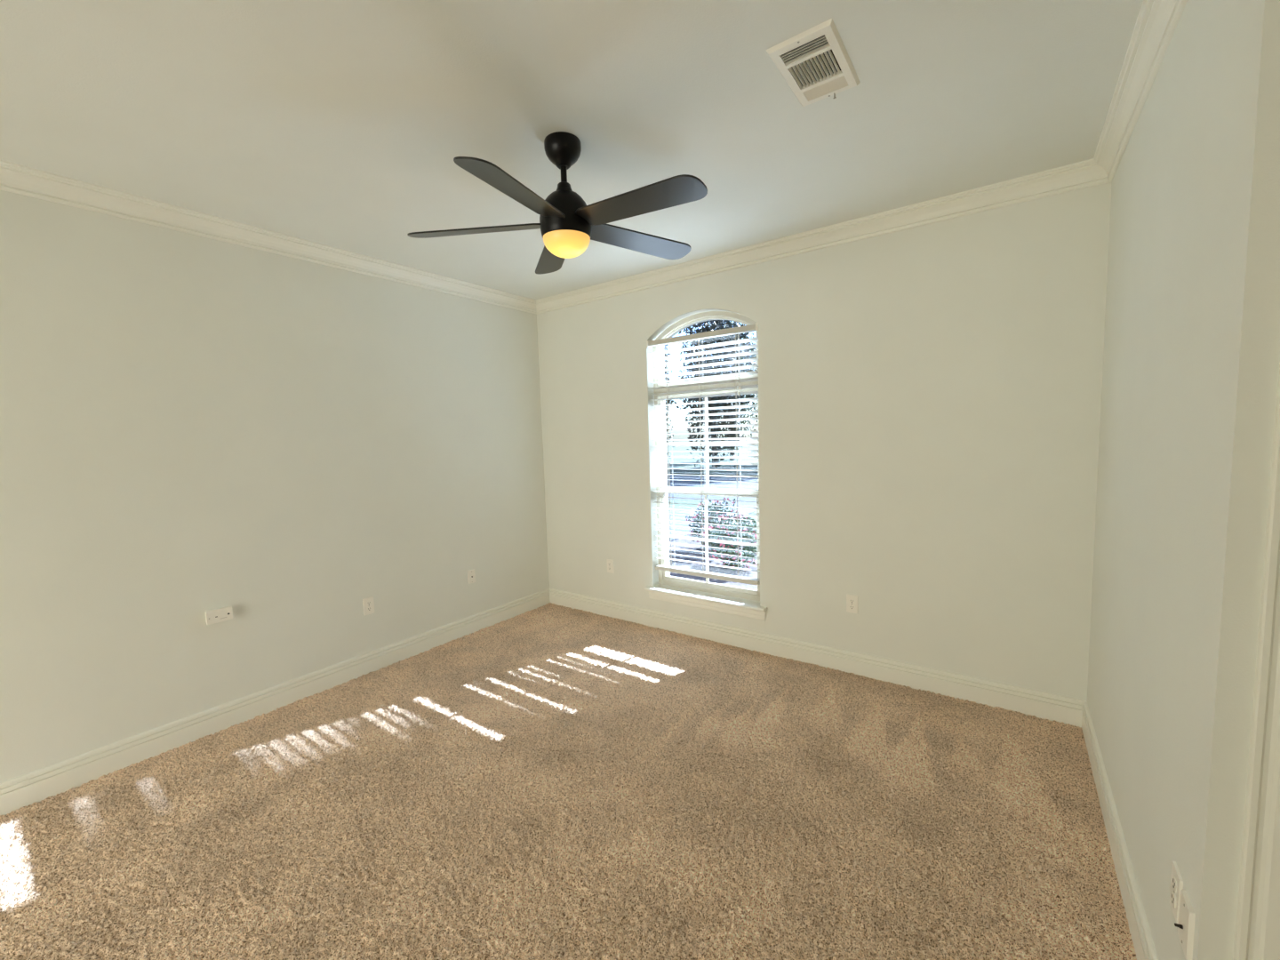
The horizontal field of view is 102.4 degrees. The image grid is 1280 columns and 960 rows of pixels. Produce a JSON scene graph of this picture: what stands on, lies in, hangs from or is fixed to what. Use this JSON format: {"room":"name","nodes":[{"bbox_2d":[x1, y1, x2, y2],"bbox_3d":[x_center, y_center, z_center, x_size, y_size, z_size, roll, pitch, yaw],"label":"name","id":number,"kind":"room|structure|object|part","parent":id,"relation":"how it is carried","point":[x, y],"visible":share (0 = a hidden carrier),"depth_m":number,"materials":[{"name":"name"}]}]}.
{"room":"empty bedroom","nodes":[
{"label":"empty bedroom","id":0,"kind":"room"},
{"bbox_2d":[0,189,549,783],"bbox_3d":[-2.867,0.128,2.059,0.120,2.843,7.150,2,6,36],"label":"wall","id":1,"kind":"structure","parent":0,"point":[191,425],"depth_m":2.78,"materials":[{"name":"paint"}]},
{"bbox_2d":[205,606,232,624],"bbox_3d":[-2.275,0.730,2.778,0.038,0.072,0.116,2,6,36],"label":"media box","id":2,"kind":"object","parent":1,"relation":"attached to","point":[223,613],"visible":1,"depth_m":2.77,"materials":[{"name":"white plastic"}]},
{"bbox_2d":[0,160,536,314],"bbox_3d":[-2.261,-1.322,2.672,0.075,0.097,4.700,2,6,36],"label":"trim","id":3,"kind":"structure","parent":1,"relation":"attached to","point":[14,178],"depth_m":2.73,"materials":[{"name":"paint"}]},
{"bbox_2d":[0,588,550,815],"bbox_3d":[-2.208,1.289,2.917,0.016,0.143,4.700,2,6,36],"label":"baseboard","id":4,"kind":"structure","parent":1,"relation":"attached to","point":[31,788],"depth_m":2.82,"materials":[{"name":"paint"}]},
{"bbox_2d":[362,596,374,615],"bbox_3d":[-1.817,0.845,3.449,0.008,0.114,0.070,2,6,36],"label":"wall outlet","id":5,"kind":"object","parent":1,"relation":"attached to","point":[368,603],"visible":1,"depth_m":3.44,"materials":[{"name":"white plastic"}]},
{"bbox_2d":[467,568,475,583],"bbox_3d":[-1.341,0.772,4.107,0.013,0.108,0.070,2,6,36],"label":"cable plate","id":6,"kind":"object","parent":1,"relation":"attached to","point":[471,574],"visible":1,"depth_m":4.10,"materials":[{"name":"white plastic"}]},
{"bbox_2d":[0,602,1136,959],"bbox_3d":[-0.242,1.419,1.516,4.850,0.023,4.700,2,6,36],"label":"floor","id":7,"kind":"structure","parent":0,"point":[549,781],"depth_m":2.04,"materials":[{"name":"beige carpet"}]},
{"bbox_2d":[0,0,1143,300],"bbox_3d":[-0.891,-1.281,0.485,5.090,0.120,7.150,2,6,36],"label":"ceiling","id":8,"kind":"structure","parent":0,"point":[343,124],"depth_m":1.88,"materials":[{"name":"paint"}]},
{"bbox_2d":[407,131,707,274],"bbox_3d":[-0.271,-1.151,2.086,1.205,0.453,1.251,2,6,36],"label":"ceiling fan","id":9,"kind":"object","parent":8,"relation":"hanging from","point":[567,225],"visible":1,"depth_m":2.04,"materials":[{"name":"black metal"}]},
{"bbox_3d":[-0.669,-1.034,2.134,0.577,0.058,0.140,-2,5,1],"label":"blade","id":10,"kind":"part","parent":9,"relation":"part of","materials":[{"name":"black wood"}]},
{"bbox_3d":[-0.425,-0.998,1.787,0.141,0.071,0.576,0,5,19],"label":"blade","id":11,"kind":"part","parent":9,"relation":"part of","materials":[{"name":"black wood"}]},
{"bbox_3d":[-0.415,-1.085,2.472,0.141,0.039,0.578,-3,5,-16],"label":"blade","id":12,"kind":"part","parent":9,"relation":"part of","materials":[{"name":"black wood"}]},
{"bbox_3d":[-0.304,-0.968,2.135,0.194,0.082,0.194,2,6,36],"label":"lamp shade","id":13,"kind":"part","parent":9,"relation":"part of","materials":[{"name":"yellow glass"}]},
{"bbox_3d":[-0.010,-1.080,2.334,0.577,0.038,0.142,-5,6,-34],"label":"blade","id":14,"kind":"part","parent":9,"relation":"part of","materials":[{"name":"black wood"}]},
{"bbox_3d":[-0.018,-1.026,1.906,0.577,0.059,0.142,2,6,36],"label":"blade","id":15,"kind":"part","parent":9,"relation":"part of","materials":[{"name":"black wood"}]},
{"bbox_2d":[765,18,860,106],"bbox_3d":[0.582,-1.357,1.708,0.204,0.027,0.351,2,6,36],"label":"ceiling vent","id":16,"kind":"object","parent":8,"relation":"in","point":[815,63],"visible":1,"depth_m":1.68,"materials":[{"name":"white metal"}]},
{"bbox_2d":[536,182,1111,701],"bbox_3d":[0.740,-0.121,3.704,3.817,2.843,0.250,2,6,36],"label":"wall","id":17,"kind":"structure","parent":0,"point":[930,395],"depth_m":2.99,"materials":[{"name":"paint"}]},
{"bbox_2d":[606,559,613,573],"bbox_3d":[-0.254,0.729,4.352,0.070,0.114,0.008,2,6,36],"label":"wall outlet","id":18,"kind":"object","parent":17,"relation":"attached to","point":[610,563],"visible":1,"depth_m":4.35,"materials":[{"name":"white plastic"}]},
{"bbox_2d":[644,584,767,611],"bbox_3d":[0.526,0.867,3.921,0.993,0.020,0.301,2,6,36],"label":"window sill","id":19,"kind":"structure","parent":17,"relation":"attached to","point":[747,604],"depth_m":3.81,"materials":[{"name":"paint"}]},
{"bbox_2d":[652,311,759,601],"bbox_3d":[0.510,-0.184,3.855,0.903,2.085,0.091,2,6,36],"label":"window","id":20,"kind":"structure","parent":17,"relation":"in","point":[740,592],"depth_m":3.90,"materials":[{"name":"beige plastic"}]},
{"bbox_2d":[646,322,759,585],"bbox_3d":[0.457,-0.167,3.783,0.902,1.792,0.076,2,6,36],"label":"window blind","id":21,"kind":"object","parent":20,"relation":"attached to","point":[752,327],"visible":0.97,"depth_m":3.72,"materials":[{"name":"grey plastic"}]},
{"bbox_3d":[0.234,-0.168,3.951,0.009,1.722,0.056,2,6,36],"label":"ladder cord","id":22,"kind":"part","parent":21,"relation":"part of","materials":[{"name":"white fabric"}]},
{"bbox_3d":[0.462,-0.160,3.788,0.009,1.722,0.056,2,6,36],"label":"ladder cord","id":23,"kind":"part","parent":21,"relation":"part of","materials":[{"name":"white fabric"}]},
{"bbox_3d":[0.486,0.708,3.863,0.871,0.034,0.053,2,6,36],"label":"rail","id":24,"kind":"part","parent":21,"relation":"part of","materials":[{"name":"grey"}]},
{"bbox_3d":[0.674,-0.807,3.519,0.008,0.405,0.003,2,6,36],"label":"pull cord","id":25,"kind":"part","parent":21,"relation":"part of","materials":[{"name":"white fabric"}]},
{"bbox_3d":[0.694,-0.153,3.622,0.009,1.722,0.056,2,6,36],"label":"ladder cord","id":26,"kind":"part","parent":21,"relation":"part of","materials":[{"name":"white fabric"}]},
{"bbox_3d":[0.679,-0.827,3.514,0.008,0.365,0.003,2,6,36],"label":"pull cord","id":27,"kind":"part","parent":21,"relation":"part of","materials":[{"name":"white fabric"}]},
{"bbox_3d":[0.518,-0.268,3.862,0.835,0.770,0.026,2,6,36],"label":"sash","id":28,"kind":"part","parent":20,"relation":"part of","materials":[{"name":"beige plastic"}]},
{"bbox_3d":[0.520,0.442,3.899,0.835,0.750,0.028,2,6,36],"label":"sash","id":29,"kind":"part","parent":20,"relation":"part of","materials":[{"name":"beige plastic"}]},
{"bbox_2d":[648,590,765,620],"bbox_3d":[0.469,0.924,3.843,0.984,0.078,0.024,2,6,36],"label":"trim","id":30,"kind":"structure","parent":17,"relation":"attached to","point":[690,602],"depth_m":3.81,"materials":[{"name":"paint"}]},
{"bbox_2d":[549,588,1086,727],"bbox_3d":[0.699,1.135,3.704,3.817,0.143,0.016,2,6,36],"label":"baseboard","id":31,"kind":"structure","parent":17,"relation":"attached to","point":[1052,707],"depth_m":3.23,"materials":[{"name":"paint"}]},
{"bbox_2d":[536,158,1111,313],"bbox_3d":[0.605,-1.474,3.453,3.817,0.097,0.075,2,6,36],"label":"trim","id":32,"kind":"structure","parent":17,"relation":"attached to","point":[1086,173],"depth_m":2.97,"materials":[{"name":"paint"}]},
{"bbox_2d":[846,594,858,613],"bbox_3d":[1.327,0.777,3.219,0.070,0.114,0.008,2,6,36],"label":"wall outlet","id":33,"kind":"object","parent":17,"relation":"attached to","point":[852,601],"visible":1,"depth_m":3.22,"materials":[{"name":"white plastic"}]},
{"bbox_2d":[848,604,855,609],"bbox_3d":[1.326,0.796,3.219,0.034,0.029,0.003,2,6,36],"label":"receptacle","id":34,"kind":"object","parent":33,"relation":"attached to","point":[851,606],"depth_m":3.22,"materials":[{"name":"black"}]},
{"bbox_2d":[848,599,855,603],"bbox_3d":[1.325,0.758,3.215,0.034,0.029,0.003,2,6,36],"label":"receptacle","id":35,"kind":"object","parent":33,"relation":"attached to","point":[851,601],"depth_m":3.21,"materials":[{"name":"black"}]},
{"bbox_2d":[1087,0,1279,959],"bbox_3d":[2.226,0.026,1.516,1.153,2.843,2.085,2,6,36],"label":"wall","id":36,"kind":"structure","parent":0,"point":[1191,354],"depth_m":1.23,"materials":[{"name":"paint"}]},
{"bbox_2d":[1081,701,1158,959],"bbox_3d":[1.710,1.266,1.857,0.016,0.143,1.851,2,6,36],"label":"baseboard","id":37,"kind":"structure","parent":36,"relation":"attached to","point":[1140,931],"depth_m":1.73,"materials":[{"name":"paint"}]},
{"bbox_2d":[1093,0,1187,181],"bbox_3d":[1.592,-1.344,1.622,0.075,0.097,1.910,2,6,36],"label":"trim","id":38,"kind":"structure","parent":36,"relation":"attached to","point":[1157,20],"depth_m":1.72,"materials":[{"name":"paint"}]},
{"bbox_2d":[1169,861,1183,923],"bbox_3d":[1.267,0.975,1.217,0.008,0.114,0.070,2,6,36],"label":"wall outlet","id":39,"kind":"object","parent":36,"relation":"attached to","point":[1176,881],"visible":0.95,"depth_m":1.21,"materials":[{"name":"white plastic"}]},
{"bbox_2d":[1170,890,1175,908],"bbox_3d":[1.265,0.994,1.220,0.003,0.029,0.034,2,6,36],"label":"receptacle","id":40,"kind":"object","parent":39,"relation":"attached to","point":[1172,893],"depth_m":1.22,"materials":[{"name":"white plastic"}]},
{"bbox_2d":[1171,875,1176,892],"bbox_3d":[1.264,0.956,1.217,0.003,0.029,0.034,2,6,36],"label":"receptacle","id":41,"kind":"object","parent":39,"relation":"attached to","point":[1173,877],"depth_m":1.22,"materials":[{"name":"white plastic"}]},
{"bbox_2d":[1174,889,1195,959],"bbox_3d":[1.205,0.985,1.144,0.022,0.116,0.072,2,6,36],"label":"cable plate","id":42,"kind":"object","parent":36,"relation":"attached to","point":[1187,916],"visible":1,"depth_m":1.13,"materials":[{"name":"white plastic"}]},
{"bbox_2d":[1232,360,1279,959],"bbox_3d":[1.222,0.370,0.974,0.070,2.110,0.018,2,6,36],"label":"trim","id":43,"kind":"structure","parent":36,"relation":"attached to","point":[1257,935],"depth_m":1.00,"materials":[{"name":"paint"}]},
{"label":"outside","id":44,"kind":"structure","parent":0,"visible":0},
{"bbox_2d":[668,536,757,589],"bbox_3d":[-1.051,1.187,7.979,24.000,0.100,4.350,2,6,36],"label":"bed","id":45,"kind":"object","parent":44,"point":[676,564],"depth_m":7.03,"materials":[{"name":"white"}]},
{"bbox_2d":[685,496,747,550],"bbox_3d":[1.151,0.678,7.881,1.096,0.860,0.910,2,6,36],"label":"flowering shrub","id":46,"kind":"object","parent":45,"relation":"on","point":[717,509],"visible":0.33,"depth_m":7.82,"materials":[{"name":"green plant"}]},
{"bbox_2d":[701,509,757,570],"bbox_3d":[1.318,0.821,6.845,0.954,0.905,0.835,2,6,36],"label":"flowering shrub","id":47,"kind":"object","parent":45,"relation":"on","point":[743,523],"visible":0.66,"depth_m":6.72,"materials":[{"name":"green plant"}]},
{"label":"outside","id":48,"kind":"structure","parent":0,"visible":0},
{"bbox_2d":[666,446,758,475],"bbox_3d":[11.665,-2.241,42.763,56.000,0.150,43.500,2,6,36],"label":"lawn","id":49,"kind":"structure","parent":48,"point":[690,468],"depth_m":29.72,"materials":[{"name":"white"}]},
{"bbox_2d":[664,344,676,463],"bbox_3d":[0.214,-4.875,28.387,4.110,8.469,4.003,2,6,36],"label":"tree","id":50,"kind":"object","parent":49,"relation":"on","point":[668,354],"visible":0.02,"depth_m":28.09,"materials":[{"name":"green plant"}]},
{"bbox_2d":[676,320,755,468],"bbox_3d":[3.777,-4.851,25.536,4.158,9.366,4.271,-3,5,-15],"label":"tree","id":51,"kind":"object","parent":49,"relation":"on","point":[718,324],"visible":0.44,"depth_m":25.24,"materials":[{"name":"green plant"}]},
{"bbox_2d":[696,320,757,460],"bbox_3d":[5.706,-6.800,32.248,4.920,11.799,4.882,2,6,40],"label":"tree","id":52,"kind":"object","parent":49,"relation":"on","point":[747,335],"visible":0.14,"depth_m":31.93,"materials":[{"name":"green plant"}]},
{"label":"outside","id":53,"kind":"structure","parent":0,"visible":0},
{"bbox_2d":[667,499,756,539],"bbox_3d":[-0.277,0.767,12.477,32.000,0.110,3.900,2,6,36],"label":"lawn","id":54,"kind":"structure","parent":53,"point":[684,506],"depth_m":12.71,"materials":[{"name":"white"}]},
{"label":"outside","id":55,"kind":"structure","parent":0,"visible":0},
{"bbox_2d":[667,474,758,503],"bbox_3d":[-3.316,0.051,21.946,56.000,0.070,8.000,2,6,36],"label":"street","id":56,"kind":"structure","parent":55,"point":[678,481],"depth_m":18.04,"materials":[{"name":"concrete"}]},
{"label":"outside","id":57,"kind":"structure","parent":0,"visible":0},
{"bbox_2d":[668,502,756,542],"bbox_3d":[0.626,0.917,10.051,1.500,0.080,6.800,2,6,36],"label":"walkway","id":58,"kind":"structure","parent":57,"point":[677,517],"depth_m":11.00,"materials":[{"name":"concrete"}]}
]}

